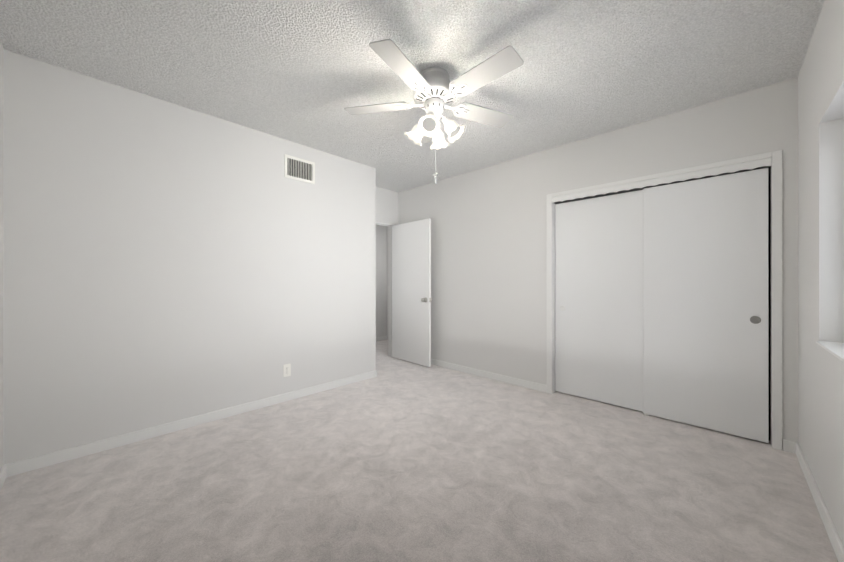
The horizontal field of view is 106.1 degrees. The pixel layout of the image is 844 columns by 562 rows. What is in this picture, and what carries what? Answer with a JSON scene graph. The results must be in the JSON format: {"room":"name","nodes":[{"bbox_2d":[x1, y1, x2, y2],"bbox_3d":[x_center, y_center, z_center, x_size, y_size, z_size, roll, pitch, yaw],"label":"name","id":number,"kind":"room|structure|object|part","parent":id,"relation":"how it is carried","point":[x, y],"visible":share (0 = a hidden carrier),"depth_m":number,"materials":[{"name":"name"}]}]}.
{"room":"empty bedroom","nodes":[
{"label":"empty bedroom","id":0,"kind":"room"},
{"bbox_2d":[0,41,3,470],"bbox_3d":[-1.222,-0.101,0.608,3.580,2.440,0.120,0,0,44],"label":"wall","id":1,"kind":"structure","parent":0,"point":[1,224],"depth_m":1.77,"materials":[{"name":"white paint"}]},
{"bbox_2d":[0,465,5,490],"bbox_3d":[-1.190,1.081,0.668,3.276,0.075,0.012,0,0,44],"label":"baseboard","id":2,"kind":"structure","parent":1,"relation":"attached to","point":[2,474],"depth_m":1.75,"materials":[{"name":"white paint"}]},
{"bbox_2d":[3,49,375,464],"bbox_3d":[-1.712,-0.100,3.005,0.690,2.440,2.655,0,0,44],"label":"wall","id":3,"kind":"structure","parent":0,"point":[164,262],"depth_m":2.30,"materials":[{"name":"white paint"}]},
{"bbox_2d":[4,370,376,476],"bbox_3d":[-1.454,1.083,2.765,0.012,0.075,2.667,0,0,44],"label":"baseboard","id":4,"kind":"structure","parent":3,"relation":"attached to","point":[38,462],"depth_m":2.30,"materials":[{"name":"white paint"}]},
{"bbox_2d":[283,364,290,376],"bbox_3d":[-1.261,0.835,2.970,0.007,0.115,0.070,0,0,44],"label":"electrical outlet","id":5,"kind":"object","parent":3,"relation":"attached to","point":[286,370],"visible":1,"depth_m":2.96,"materials":[{"name":"white plastic"}]},
{"bbox_2d":[284,154,314,183],"bbox_3d":[-1.174,-1.072,3.060,0.008,0.215,0.300,0,0,44],"label":"air vent","id":6,"kind":"object","parent":3,"relation":"in","point":[299,169],"visible":1,"depth_m":3.05,"materials":[{"name":"white metal"}]},
{"bbox_2d":[376,225,386,336],"bbox_3d":[-1.787,-0.099,5.038,0.120,2.440,3.320,0,0,44],"label":"wall","id":7,"kind":"structure","parent":0,"point":[381,280],"depth_m":6.01,"materials":[{"name":"white paint"}]},
{"bbox_2d":[376,336,386,340],"bbox_3d":[-1.740,1.084,4.992,0.012,0.075,3.080,0,0,44],"label":"baseboard","id":8,"kind":"structure","parent":7,"relation":"attached to","point":[380,338],"depth_m":6.00,"materials":[{"name":"white paint"}]},
{"bbox_2d":[376,187,397,224],"bbox_3d":[-0.696,-0.099,4.470,0.120,2.440,0.865,0,0,44],"label":"wall","id":9,"kind":"structure","parent":0,"point":[386,206],"depth_m":4.58,"materials":[{"name":"white paint"}]},
{"bbox_2d":[376,222,393,356],"bbox_3d":[-0.718,0.146,4.446,0.122,1.950,0.770,0,0,44],"label":"door frame","id":10,"kind":"structure","parent":9,"relation":"attached to","point":[389,287],"depth_m":4.70,"materials":[{"name":"white paint"}]},
{"bbox_2d":[392,218,430,366],"bbox_3d":[-0.160,0.151,4.374,0.035,1.915,0.765,0,0,-44],"label":"entry door","id":11,"kind":"structure","parent":9,"relation":"in","point":[411,289],"depth_m":4.32,"materials":[{"name":"white paint"}]},
{"bbox_2d":[421,297,431,301],"bbox_3d":[0.071,0.246,4.130,0.171,0.066,0.096,0,0,-44],"label":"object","id":12,"kind":"structure","parent":11,"relation":"attached to","point":[425,299],"depth_m":4.10,"materials":[{"name":"grey metal"}]},
{"bbox_2d":[387,226,387,338],"bbox_3d":[-0.235,-0.098,5.765,1.050,2.440,0.120,0,0,44],"label":"wall","id":13,"kind":"structure","parent":0,"point":[387,226],"depth_m":6.09,"materials":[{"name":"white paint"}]},
{"bbox_2d":[0,0,823,192],"bbox_3d":[-0.327,-1.350,2.800,5.330,0.060,4.520,0,0,44],"label":"ceiling","id":14,"kind":"structure","parent":0,"point":[304,72],"depth_m":1.89,"materials":[{"name":"white paint"}]},
{"bbox_2d":[344,39,523,183],"bbox_3d":[0.100,-0.971,2.019,1.130,0.698,1.167,0,0,44],"label":"ceiling fan","id":15,"kind":"object","parent":14,"relation":"hanging from","point":[436,91],"visible":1,"depth_m":1.94,"materials":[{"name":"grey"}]},
{"bbox_3d":[0.087,-0.864,2.020,0.081,0.484,0.050,0,0,44],"label":"pull chain","id":16,"kind":"part","parent":15,"relation":"part of","materials":[{"name":"grey metal"}]},
{"bbox_2d":[0,339,837,561],"bbox_3d":[-0.327,1.150,2.799,5.330,0.060,4.520,0,0,44],"label":"floor","id":17,"kind":"structure","parent":0,"point":[397,460],"depth_m":1.71,"materials":[{"name":"carpet"}]},
{"bbox_2d":[398,77,797,441],"bbox_3d":[1.340,-0.100,3.680,4.150,2.440,0.820,0,0,44],"label":"wall","id":18,"kind":"structure","parent":0,"point":[489,268],"depth_m":3.27,"materials":[{"name":"white paint"}]},
{"bbox_2d":[555,190,642,411],"bbox_3d":[1.636,0.167,2.943,0.781,1.882,0.032,0,0,44],"label":"closet door","id":19,"kind":"structure","parent":18,"relation":"in","point":[599,297],"depth_m":2.92,"materials":[{"name":"white paint"}]},
{"bbox_2d":[431,359,795,453],"bbox_3d":[1.032,1.083,3.398,3.858,0.075,0.012,0,0,44],"label":"baseboard","id":20,"kind":"structure","parent":18,"relation":"attached to","point":[788,446],"depth_m":3.50,"materials":[{"name":"white paint"}]},
{"bbox_2d":[552,158,771,202],"bbox_3d":[1.826,-0.802,2.650,1.468,0.055,0.018,0,0,44],"label":"door track","id":21,"kind":"object","parent":18,"relation":"attached to","point":[750,165],"visible":1,"depth_m":2.50,"materials":[{"name":"white metal"}]},
{"bbox_2d":[547,150,781,449],"bbox_3d":[1.864,0.139,2.689,1.494,1.962,0.120,0,0,44],"label":"door frame","id":22,"kind":"structure","parent":18,"relation":"attached to","point":[553,297],"depth_m":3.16,"materials":[{"name":"white paint"}]},
{"bbox_2d":[643,168,768,442],"bbox_3d":[2.119,0.167,2.425,0.710,1.882,0.032,0,0,44],"label":"closet door","id":23,"kind":"structure","parent":18,"relation":"in","point":[705,300],"depth_m":2.38,"materials":[{"name":"white paint"}]},
{"bbox_2d":[750,316,760,323],"bbox_3d":[2.317,0.270,2.208,0.054,0.054,0.004,0,0,44],"label":"door pull","id":24,"kind":"object","parent":23,"relation":"attached to","point":[755,319],"visible":1,"depth_m":2.21,"materials":[{"name":"silver metal"}]},
{"bbox_2d":[798,0,843,546],"bbox_3d":[1.272,-0.101,0.733,0.160,2.440,3.520,0,0,44],"label":"wall","id":25,"kind":"structure","parent":0,"point":[821,246],"depth_m":1.57,"materials":[{"name":"white paint"}]},
{"bbox_2d":[795,442,843,561],"bbox_3d":[1.210,1.082,0.792,0.012,0.075,3.520,0,0,44],"label":"baseboard","id":26,"kind":"structure","parent":25,"relation":"attached to","point":[835,540],"depth_m":1.49,"materials":[{"name":"white paint"}]},
{"bbox_2d":[816,341,843,361],"bbox_3d":[1.516,0.303,1.048,0.097,0.012,1.412,0,0,44],"label":"window sill","id":27,"kind":"structure","parent":25,"relation":"attached to","point":[835,349],"depth_m":1.42,"materials":[{"name":"white paint"}]}
]}

